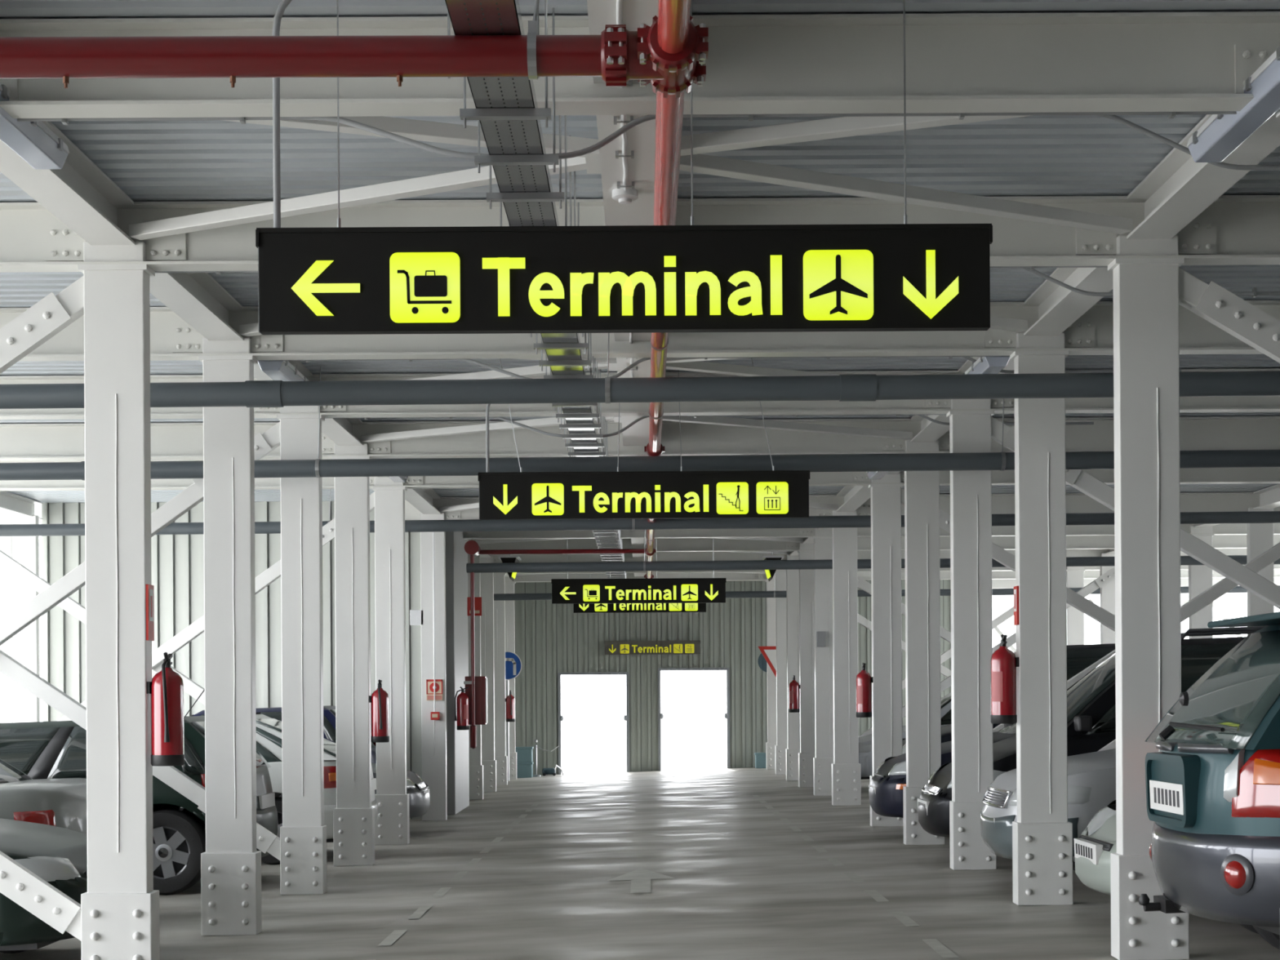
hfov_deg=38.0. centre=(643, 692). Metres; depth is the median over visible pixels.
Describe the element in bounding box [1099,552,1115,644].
steel column
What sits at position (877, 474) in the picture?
ceiling light
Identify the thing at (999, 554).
diagonal brace
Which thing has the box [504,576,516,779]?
steel column
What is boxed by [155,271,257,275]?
conduit
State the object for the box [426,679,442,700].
fire sign
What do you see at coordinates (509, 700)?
fire extinguisher
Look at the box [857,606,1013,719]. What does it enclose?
diagonal brace
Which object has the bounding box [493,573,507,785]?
steel column
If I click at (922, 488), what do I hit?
steel column
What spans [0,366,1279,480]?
pipe
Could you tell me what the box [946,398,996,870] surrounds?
steel column
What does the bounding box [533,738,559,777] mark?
barrier post
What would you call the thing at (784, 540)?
brace
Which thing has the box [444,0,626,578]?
cable tray
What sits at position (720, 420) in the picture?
brace
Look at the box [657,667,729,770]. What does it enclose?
door
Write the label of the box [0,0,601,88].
pipe
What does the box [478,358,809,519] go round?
hanging sign
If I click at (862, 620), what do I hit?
diagonal brace
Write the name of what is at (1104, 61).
roof beam
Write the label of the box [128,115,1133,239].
brace
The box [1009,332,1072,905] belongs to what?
steel column
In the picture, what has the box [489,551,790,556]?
brace
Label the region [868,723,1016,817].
sedan
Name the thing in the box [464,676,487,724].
cabinet
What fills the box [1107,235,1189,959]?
steel column
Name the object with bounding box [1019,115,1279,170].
conduit
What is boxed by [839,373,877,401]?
socket
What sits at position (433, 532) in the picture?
cable
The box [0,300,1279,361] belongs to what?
roof beam
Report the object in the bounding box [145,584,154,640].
sign
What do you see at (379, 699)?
fire extinguisher
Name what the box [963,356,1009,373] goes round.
ceiling light
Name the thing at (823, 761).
steel column
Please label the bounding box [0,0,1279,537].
ceiling
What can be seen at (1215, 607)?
brace
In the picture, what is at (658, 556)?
roof beam
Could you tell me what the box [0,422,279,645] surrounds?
diagonal brace
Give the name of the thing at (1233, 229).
roof beam
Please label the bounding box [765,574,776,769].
steel column
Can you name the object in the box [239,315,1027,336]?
brace
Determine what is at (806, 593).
steel column
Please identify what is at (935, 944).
lane dash
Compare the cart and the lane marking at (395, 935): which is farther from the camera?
the cart
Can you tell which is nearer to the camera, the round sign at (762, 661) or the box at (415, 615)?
the box at (415, 615)
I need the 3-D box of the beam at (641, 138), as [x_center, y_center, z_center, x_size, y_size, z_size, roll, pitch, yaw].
[-0.069,-2.340,19.425,0.230,0.220,35.850,0,0,0]
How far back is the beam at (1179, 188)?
9.04 m
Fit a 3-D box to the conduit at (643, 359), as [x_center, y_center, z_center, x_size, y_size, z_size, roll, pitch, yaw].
[0.995,-2.082,11.926,2.736,0.211,0.064,0,0,-1]
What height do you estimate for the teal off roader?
1.773 m
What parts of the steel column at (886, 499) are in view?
cap plate, plate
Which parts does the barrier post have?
post, chain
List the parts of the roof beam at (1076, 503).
splice plate, splice plate, splice plate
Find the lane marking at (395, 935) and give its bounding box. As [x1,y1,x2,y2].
[377,929,406,946]
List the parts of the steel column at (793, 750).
plate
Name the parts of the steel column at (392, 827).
cap plate, plate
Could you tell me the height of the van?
1.941 m
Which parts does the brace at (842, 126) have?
brace arm, brace arm, gusset plate, brace arm, brace arm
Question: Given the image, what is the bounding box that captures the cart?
[542,764,564,776]
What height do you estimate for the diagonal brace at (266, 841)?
3.516 m
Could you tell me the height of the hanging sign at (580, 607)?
1.006 m
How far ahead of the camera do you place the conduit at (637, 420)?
14.42 m
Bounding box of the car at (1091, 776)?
[980,748,1115,870]
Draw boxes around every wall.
[0,501,422,819]
[514,577,1279,775]
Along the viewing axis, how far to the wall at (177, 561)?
23.70 m
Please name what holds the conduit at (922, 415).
attached to the ceiling
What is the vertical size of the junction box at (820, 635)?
0.214 m
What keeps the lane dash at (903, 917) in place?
on the floor
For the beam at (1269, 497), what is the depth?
22.91 m
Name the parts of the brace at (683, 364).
brace arm, brace arm, gusset plate, brace arm, brace arm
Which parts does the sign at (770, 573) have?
plate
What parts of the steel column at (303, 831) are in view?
cap plate, plate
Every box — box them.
[409,609,422,625]
[816,631,826,647]
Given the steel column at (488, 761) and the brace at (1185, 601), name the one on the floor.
the steel column at (488, 761)
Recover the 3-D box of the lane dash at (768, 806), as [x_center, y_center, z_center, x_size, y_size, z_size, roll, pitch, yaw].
[1.579,1.441,23.425,0.080,0.007,0.750,0,0,0]
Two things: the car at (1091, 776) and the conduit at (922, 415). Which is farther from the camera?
the conduit at (922, 415)
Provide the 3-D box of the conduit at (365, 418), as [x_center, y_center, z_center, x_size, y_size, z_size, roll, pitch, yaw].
[-1.509,-2.068,14.421,1.957,0.211,0.056,0,0,2]
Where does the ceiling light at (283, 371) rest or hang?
hanging from the beam at (79, 194)
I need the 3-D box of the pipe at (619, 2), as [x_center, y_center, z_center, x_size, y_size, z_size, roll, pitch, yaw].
[-0.078,-2.220,6.200,0.076,0.024,4.000,0,0,0]
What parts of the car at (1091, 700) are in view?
number plate, roof rail, roof rail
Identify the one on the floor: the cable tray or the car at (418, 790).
the car at (418, 790)
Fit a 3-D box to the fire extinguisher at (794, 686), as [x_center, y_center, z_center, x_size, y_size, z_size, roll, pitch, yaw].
[2.292,0.020,28.271,0.176,0.567,0.185,0,0,0]
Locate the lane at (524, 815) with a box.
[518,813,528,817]
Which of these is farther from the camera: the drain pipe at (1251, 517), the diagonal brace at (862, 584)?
the diagonal brace at (862, 584)
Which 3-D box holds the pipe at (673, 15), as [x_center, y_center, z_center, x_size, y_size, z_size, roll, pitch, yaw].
[0.082,-2.132,19.675,0.156,0.656,35.350,0,0,0]
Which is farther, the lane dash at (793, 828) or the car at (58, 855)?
the lane dash at (793, 828)
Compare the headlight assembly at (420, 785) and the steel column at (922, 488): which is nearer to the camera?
the steel column at (922, 488)
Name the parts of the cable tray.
threaded rod, threaded rod, threaded rod, threaded rod, threaded rod, threaded rod, threaded rod, threaded rod, threaded rod, threaded rod, threaded rod, threaded rod, threaded rod, threaded rod, threaded rod, threaded rod, threaded rod, threaded rod, threaded rod, threaded rod, threaded rod, threaded rod, threaded rod, threaded rod, threaded rod, threaded rod, threaded rod, threaded rod, threaded rod, threaded rod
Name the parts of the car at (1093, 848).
number plate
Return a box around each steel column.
[12,515,39,722]
[78,241,159,959]
[198,337,262,935]
[276,405,326,894]
[331,443,374,866]
[372,476,409,844]
[420,512,447,820]
[467,544,483,799]
[480,556,496,791]
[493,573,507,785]
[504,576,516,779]
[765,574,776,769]
[774,569,787,774]
[786,555,799,780]
[797,542,815,787]
[812,528,833,795]
[831,510,861,805]
[868,472,903,826]
[902,440,944,844]
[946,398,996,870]
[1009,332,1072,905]
[1066,566,1085,644]
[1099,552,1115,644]
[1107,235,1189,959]
[1188,525,1214,639]
[1246,507,1274,635]
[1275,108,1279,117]
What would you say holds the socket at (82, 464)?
attached to the pipe at (1002, 460)
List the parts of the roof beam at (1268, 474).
splice plate, splice plate, splice plate, splice plate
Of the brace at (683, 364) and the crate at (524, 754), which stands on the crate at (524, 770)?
the crate at (524, 754)
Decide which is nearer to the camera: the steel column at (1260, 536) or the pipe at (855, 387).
the pipe at (855, 387)
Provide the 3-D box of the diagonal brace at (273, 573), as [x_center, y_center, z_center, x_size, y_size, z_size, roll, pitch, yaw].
[-5.169,-0.286,19.306,5.076,3.668,0.138,0,0,0]
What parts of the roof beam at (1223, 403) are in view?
splice plate, splice plate, splice plate, splice plate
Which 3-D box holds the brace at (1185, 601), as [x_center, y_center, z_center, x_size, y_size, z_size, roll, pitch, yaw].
[9.897,-0.609,37.250,2.055,2.544,0.060,0,0,0]
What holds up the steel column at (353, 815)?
on the floor
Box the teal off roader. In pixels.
[1138,611,1279,949]
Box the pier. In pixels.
[445,531,469,814]
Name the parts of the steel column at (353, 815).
cap plate, plate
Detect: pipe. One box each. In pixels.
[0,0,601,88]
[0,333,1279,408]
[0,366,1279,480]
[0,489,1279,536]
[463,540,645,748]
[466,529,1279,573]
[493,585,1279,600]
[613,0,634,191]
[644,0,691,578]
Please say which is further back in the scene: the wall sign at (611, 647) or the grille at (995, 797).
the wall sign at (611, 647)
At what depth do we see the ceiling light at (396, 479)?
18.08 m
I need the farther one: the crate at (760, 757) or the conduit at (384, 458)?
the crate at (760, 757)
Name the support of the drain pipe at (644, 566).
hanging from the ceiling
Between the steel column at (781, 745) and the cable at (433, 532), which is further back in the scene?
the steel column at (781, 745)
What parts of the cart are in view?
cart handle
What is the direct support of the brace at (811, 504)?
attached to the beam at (641, 138)
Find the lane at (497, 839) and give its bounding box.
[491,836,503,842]
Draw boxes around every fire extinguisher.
[146,652,184,766]
[368,679,389,742]
[454,686,469,729]
[505,690,515,721]
[788,675,799,712]
[856,662,872,717]
[991,634,1019,724]
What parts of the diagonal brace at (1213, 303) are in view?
plate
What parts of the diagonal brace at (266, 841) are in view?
plate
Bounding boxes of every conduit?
[17,116,488,159]
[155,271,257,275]
[257,358,531,378]
[324,417,562,437]
[384,457,428,458]
[549,111,1275,159]
[602,413,946,437]
[610,355,1009,377]
[917,414,1093,425]
[962,356,1181,373]
[990,266,1107,270]
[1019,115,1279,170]
[1022,267,1279,297]
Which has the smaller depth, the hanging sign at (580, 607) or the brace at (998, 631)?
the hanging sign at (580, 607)
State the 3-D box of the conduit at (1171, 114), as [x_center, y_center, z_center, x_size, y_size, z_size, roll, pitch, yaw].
[0.995,-2.082,6.926,2.736,0.211,0.064,0,0,-1]
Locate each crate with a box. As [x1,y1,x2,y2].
[515,746,533,762]
[516,761,533,777]
[754,752,766,768]
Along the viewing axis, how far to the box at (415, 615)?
23.20 m
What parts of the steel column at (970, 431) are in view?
cap plate, plate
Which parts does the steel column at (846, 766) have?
plate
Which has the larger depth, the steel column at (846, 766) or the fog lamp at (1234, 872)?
the steel column at (846, 766)
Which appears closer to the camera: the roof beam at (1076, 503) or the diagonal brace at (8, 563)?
the diagonal brace at (8, 563)
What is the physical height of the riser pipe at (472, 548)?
2.720 m
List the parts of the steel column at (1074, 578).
cap plate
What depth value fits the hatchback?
26.16 m
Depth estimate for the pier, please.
24.61 m
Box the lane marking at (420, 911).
[407,906,431,919]
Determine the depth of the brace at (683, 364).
13.33 m
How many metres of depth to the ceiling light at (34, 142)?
7.18 m
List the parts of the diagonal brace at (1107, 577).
plate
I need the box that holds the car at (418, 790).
[278,762,430,817]
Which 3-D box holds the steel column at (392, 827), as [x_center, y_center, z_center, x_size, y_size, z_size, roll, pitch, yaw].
[-2.627,-0.334,19.296,0.350,3.820,0.189,0,0,0]
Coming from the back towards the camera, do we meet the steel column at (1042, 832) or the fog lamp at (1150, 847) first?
the steel column at (1042, 832)
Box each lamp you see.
[1149,843,1151,860]
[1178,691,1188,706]
[1223,861,1245,888]
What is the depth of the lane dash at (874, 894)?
12.61 m
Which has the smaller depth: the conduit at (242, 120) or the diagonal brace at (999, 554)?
the conduit at (242, 120)
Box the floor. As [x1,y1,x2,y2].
[0,767,1279,959]
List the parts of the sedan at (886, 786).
number plate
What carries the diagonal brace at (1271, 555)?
attached to the steel column at (886, 499)
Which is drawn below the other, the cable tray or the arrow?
the arrow
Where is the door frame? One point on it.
(560, 717)
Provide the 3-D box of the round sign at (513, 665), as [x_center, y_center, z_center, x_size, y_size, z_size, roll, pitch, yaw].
[-2.561,0.442,35.024,0.553,2.447,0.061,0,0,0]
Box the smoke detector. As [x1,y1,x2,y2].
[612,187,638,204]
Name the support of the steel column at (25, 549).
on the floor
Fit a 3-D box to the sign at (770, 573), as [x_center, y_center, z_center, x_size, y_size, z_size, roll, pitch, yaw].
[1.956,-2.089,28.300,0.300,0.765,0.720,0,0,0]
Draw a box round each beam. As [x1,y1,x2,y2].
[0,11,1279,118]
[0,121,508,576]
[0,195,1279,272]
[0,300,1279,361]
[0,368,1279,419]
[0,416,1279,460]
[0,458,1279,491]
[0,490,43,519]
[404,492,1279,519]
[462,523,1279,539]
[471,534,1279,551]
[484,548,1246,563]
[493,564,1279,573]
[505,568,1279,582]
[586,0,657,576]
[773,114,1279,574]
[1103,483,1279,554]
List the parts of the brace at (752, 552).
brace arm, brace arm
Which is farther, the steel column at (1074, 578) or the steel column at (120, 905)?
the steel column at (1074, 578)
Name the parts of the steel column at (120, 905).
cap plate, plate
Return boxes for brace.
[0,275,84,373]
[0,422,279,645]
[0,550,204,705]
[0,649,279,860]
[0,850,80,940]
[57,491,374,720]
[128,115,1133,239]
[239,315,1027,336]
[360,416,912,443]
[401,357,839,380]
[439,502,838,512]
[475,537,803,544]
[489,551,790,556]
[857,574,951,643]
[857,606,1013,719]
[857,613,951,677]
[858,566,1115,737]
[901,488,1115,631]
[991,416,1279,608]
[992,542,1279,732]
[994,626,1015,652]
[1097,738,1115,751]
[1178,267,1279,363]
[1180,598,1188,606]
[1213,601,1241,636]
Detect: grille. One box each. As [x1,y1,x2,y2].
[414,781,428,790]
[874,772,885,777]
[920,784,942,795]
[982,786,1012,808]
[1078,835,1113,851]
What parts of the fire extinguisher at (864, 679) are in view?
valve handle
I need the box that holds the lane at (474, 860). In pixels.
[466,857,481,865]
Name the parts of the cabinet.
cabinet door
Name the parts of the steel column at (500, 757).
cap plate, plate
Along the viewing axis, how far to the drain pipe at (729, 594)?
32.55 m
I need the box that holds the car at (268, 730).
[177,714,377,864]
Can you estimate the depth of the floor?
13.32 m
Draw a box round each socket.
[79,461,84,480]
[244,380,284,407]
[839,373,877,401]
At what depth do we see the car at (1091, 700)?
14.65 m
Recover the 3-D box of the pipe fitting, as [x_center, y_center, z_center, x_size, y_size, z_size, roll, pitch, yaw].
[0.031,-1.870,5.460,0.309,0.169,0.284,0,0,0]
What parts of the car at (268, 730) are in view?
number plate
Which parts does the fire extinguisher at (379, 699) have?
valve handle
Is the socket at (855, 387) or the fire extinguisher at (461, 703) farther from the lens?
the fire extinguisher at (461, 703)
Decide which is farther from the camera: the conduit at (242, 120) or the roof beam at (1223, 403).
the roof beam at (1223, 403)
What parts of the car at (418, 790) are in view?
number plate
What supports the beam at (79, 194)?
attached to the ceiling
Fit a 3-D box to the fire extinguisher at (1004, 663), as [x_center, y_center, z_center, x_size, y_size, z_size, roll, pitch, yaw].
[2.291,-0.086,11.821,0.176,0.567,0.185,0,0,0]
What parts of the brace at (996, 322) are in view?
brace arm, brace arm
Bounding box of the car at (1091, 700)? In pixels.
[917,626,1266,837]
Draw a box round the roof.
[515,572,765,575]
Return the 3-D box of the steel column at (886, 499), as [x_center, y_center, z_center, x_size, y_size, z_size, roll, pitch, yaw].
[2.522,-0.445,19.296,0.350,3.661,0.189,0,0,0]
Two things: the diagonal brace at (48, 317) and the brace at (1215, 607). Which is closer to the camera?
the diagonal brace at (48, 317)
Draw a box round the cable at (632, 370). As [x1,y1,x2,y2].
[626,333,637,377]
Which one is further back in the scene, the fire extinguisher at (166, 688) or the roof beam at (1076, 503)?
the roof beam at (1076, 503)
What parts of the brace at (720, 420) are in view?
brace arm, gusset plate, brace arm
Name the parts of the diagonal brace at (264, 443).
plate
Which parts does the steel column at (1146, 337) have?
cap plate, plate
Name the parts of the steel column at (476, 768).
plate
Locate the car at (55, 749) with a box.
[0,688,277,895]
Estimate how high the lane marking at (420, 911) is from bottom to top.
0.007 m
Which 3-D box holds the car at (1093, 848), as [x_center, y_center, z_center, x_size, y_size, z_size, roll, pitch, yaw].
[4.463,0.606,10.565,3.938,1.393,1.820,0,0,0]
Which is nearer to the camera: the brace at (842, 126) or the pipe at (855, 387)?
the brace at (842, 126)
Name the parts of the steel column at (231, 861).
cap plate, plate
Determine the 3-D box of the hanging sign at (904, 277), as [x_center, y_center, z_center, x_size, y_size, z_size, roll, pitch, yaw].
[-0.067,-1.835,6.225,2.454,1.250,0.072,0,0,0]
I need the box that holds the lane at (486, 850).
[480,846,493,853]
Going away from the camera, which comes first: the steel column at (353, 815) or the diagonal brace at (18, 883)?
the diagonal brace at (18, 883)
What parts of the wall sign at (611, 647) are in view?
pictogram panel, rail, pictogram panel, pictogram panel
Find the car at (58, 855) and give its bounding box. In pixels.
[0,817,87,953]
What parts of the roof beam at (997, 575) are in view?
splice plate, splice plate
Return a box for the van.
[902,643,1115,754]
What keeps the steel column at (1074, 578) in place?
on the floor
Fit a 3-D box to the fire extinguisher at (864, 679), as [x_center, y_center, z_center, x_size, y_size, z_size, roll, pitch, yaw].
[2.292,-0.025,19.321,0.176,0.567,0.185,0,0,0]
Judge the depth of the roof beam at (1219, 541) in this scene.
28.25 m
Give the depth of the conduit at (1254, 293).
10.34 m
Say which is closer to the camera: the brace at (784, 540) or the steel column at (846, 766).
the steel column at (846, 766)
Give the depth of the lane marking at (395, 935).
11.26 m
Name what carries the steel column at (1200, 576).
on the floor
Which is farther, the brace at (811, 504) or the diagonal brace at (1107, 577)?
the diagonal brace at (1107, 577)
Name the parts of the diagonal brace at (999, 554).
plate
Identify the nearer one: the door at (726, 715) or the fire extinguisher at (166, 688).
the fire extinguisher at (166, 688)
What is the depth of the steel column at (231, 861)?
11.75 m
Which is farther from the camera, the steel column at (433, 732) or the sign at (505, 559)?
the sign at (505, 559)
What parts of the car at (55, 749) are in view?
number plate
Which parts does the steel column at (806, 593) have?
cap plate, plate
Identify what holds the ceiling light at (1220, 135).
hanging from the roof beam at (1104, 61)
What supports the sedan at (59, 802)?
on the floor
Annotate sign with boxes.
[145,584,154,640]
[255,0,992,334]
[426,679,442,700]
[466,596,481,615]
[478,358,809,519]
[497,554,521,581]
[505,650,522,781]
[551,537,726,604]
[573,603,706,613]
[604,640,700,654]
[757,653,767,672]
[758,646,776,677]
[760,551,783,581]
[1013,586,1018,625]
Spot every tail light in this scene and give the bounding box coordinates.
[13,809,56,826]
[200,773,204,786]
[324,765,336,788]
[1223,748,1279,817]
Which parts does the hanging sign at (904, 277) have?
pictogram panel, rail, pictogram panel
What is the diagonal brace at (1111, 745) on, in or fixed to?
attached to the steel column at (970, 431)
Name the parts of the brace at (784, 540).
brace arm, brace arm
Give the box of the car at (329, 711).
[191,705,376,763]
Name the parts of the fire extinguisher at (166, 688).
valve handle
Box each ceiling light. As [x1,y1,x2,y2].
[0,82,69,168]
[257,360,309,381]
[388,475,408,482]
[866,471,888,479]
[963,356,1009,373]
[1186,45,1279,162]
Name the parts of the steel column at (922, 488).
plate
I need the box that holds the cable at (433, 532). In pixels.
[432,532,435,711]
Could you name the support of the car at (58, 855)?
on the floor
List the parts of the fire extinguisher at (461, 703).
valve handle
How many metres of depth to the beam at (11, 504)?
22.86 m
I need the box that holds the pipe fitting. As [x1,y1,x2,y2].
[600,15,708,97]
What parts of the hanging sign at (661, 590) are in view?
pictogram panel, rail, pictogram panel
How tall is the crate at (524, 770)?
0.300 m
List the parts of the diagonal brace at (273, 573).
plate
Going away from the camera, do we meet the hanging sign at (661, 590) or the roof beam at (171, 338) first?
the roof beam at (171, 338)
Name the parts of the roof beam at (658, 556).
splice plate, splice plate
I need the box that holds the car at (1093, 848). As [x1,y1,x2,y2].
[1074,804,1258,933]
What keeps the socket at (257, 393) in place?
attached to the pipe at (855, 387)
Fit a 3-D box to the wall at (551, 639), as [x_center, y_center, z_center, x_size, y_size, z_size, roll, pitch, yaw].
[6.098,-0.266,37.435,18.800,4.460,0.230,0,0,0]
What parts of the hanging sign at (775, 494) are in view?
pictogram panel, rail, pictogram panel, pictogram panel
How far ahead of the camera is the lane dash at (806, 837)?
18.03 m
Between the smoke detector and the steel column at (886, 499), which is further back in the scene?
the steel column at (886, 499)
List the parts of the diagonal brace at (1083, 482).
plate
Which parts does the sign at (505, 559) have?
plate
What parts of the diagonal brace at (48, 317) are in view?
plate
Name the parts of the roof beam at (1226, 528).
splice plate, splice plate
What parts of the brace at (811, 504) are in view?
brace arm, brace arm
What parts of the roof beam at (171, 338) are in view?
splice plate, splice plate, splice plate, splice plate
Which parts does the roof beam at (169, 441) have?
splice plate, splice plate, splice plate, splice plate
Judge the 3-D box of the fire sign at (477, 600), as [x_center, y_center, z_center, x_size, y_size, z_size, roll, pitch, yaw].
[-2.225,-1.132,24.453,0.189,0.245,0.013,0,0,0]
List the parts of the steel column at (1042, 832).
cap plate, plate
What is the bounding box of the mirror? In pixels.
[1074,715,1092,731]
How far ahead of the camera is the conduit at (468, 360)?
11.92 m
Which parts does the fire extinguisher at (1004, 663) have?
valve handle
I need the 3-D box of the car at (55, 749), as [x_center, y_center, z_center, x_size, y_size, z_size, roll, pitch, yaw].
[-5.257,0.823,15.416,4.341,1.746,1.920,0,0,0]
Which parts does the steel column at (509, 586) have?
plate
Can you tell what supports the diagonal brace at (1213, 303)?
attached to the steel column at (1146, 337)
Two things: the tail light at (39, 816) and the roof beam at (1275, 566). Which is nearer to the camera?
the tail light at (39, 816)
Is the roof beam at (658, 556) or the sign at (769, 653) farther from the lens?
the sign at (769, 653)
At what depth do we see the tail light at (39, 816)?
12.07 m
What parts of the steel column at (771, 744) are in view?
plate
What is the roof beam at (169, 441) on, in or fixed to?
attached to the ceiling
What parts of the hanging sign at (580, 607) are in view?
pictogram panel, pictogram panel, pictogram panel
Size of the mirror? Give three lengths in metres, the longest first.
0.160 x 0.120 x 0.110 m
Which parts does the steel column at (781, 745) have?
plate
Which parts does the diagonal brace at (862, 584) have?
plate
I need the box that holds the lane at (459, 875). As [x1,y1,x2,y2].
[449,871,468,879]
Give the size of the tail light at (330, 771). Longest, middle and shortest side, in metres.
0.274 x 0.225 x 0.076 m
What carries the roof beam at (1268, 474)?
on the steel column at (886, 499)
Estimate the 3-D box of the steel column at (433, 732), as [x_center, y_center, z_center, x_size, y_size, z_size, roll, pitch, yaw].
[-2.627,-0.323,23.260,0.340,3.843,0.160,0,0,0]
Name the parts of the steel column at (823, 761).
cap plate, plate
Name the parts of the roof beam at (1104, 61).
splice plate, splice plate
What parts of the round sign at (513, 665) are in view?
post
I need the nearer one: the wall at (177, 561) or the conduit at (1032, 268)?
the conduit at (1032, 268)
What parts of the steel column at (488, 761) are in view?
plate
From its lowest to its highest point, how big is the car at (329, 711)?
1.562 m
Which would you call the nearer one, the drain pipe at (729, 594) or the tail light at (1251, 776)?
the tail light at (1251, 776)
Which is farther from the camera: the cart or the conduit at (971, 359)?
the cart
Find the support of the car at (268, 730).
on the floor
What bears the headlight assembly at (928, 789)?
attached to the car at (1091, 700)
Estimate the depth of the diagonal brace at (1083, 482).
14.27 m
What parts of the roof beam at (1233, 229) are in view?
splice plate, splice plate, splice plate, splice plate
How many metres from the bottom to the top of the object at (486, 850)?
0.007 m
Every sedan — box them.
[0,759,87,834]
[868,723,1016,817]
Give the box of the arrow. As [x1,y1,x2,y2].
[607,867,675,893]
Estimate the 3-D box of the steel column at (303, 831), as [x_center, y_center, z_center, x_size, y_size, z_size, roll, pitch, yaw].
[-2.627,-0.349,14.296,0.340,3.792,0.189,0,0,0]
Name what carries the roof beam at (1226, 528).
attached to the ceiling
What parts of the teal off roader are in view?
number plate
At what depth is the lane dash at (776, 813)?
22.05 m
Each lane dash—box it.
[764,804,773,808]
[771,811,781,815]
[788,826,801,831]
[799,835,813,840]
[864,889,888,902]
[889,911,919,926]
[922,938,958,957]
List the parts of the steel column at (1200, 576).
cap plate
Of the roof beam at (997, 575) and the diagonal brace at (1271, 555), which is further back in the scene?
the roof beam at (997, 575)
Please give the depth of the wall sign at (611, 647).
37.19 m
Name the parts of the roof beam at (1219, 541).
splice plate, splice plate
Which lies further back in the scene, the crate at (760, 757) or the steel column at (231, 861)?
the crate at (760, 757)
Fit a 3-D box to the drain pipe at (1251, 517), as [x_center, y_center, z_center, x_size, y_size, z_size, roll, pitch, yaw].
[3.087,-2.112,20.200,24.801,0.734,0.140,0,0,0]

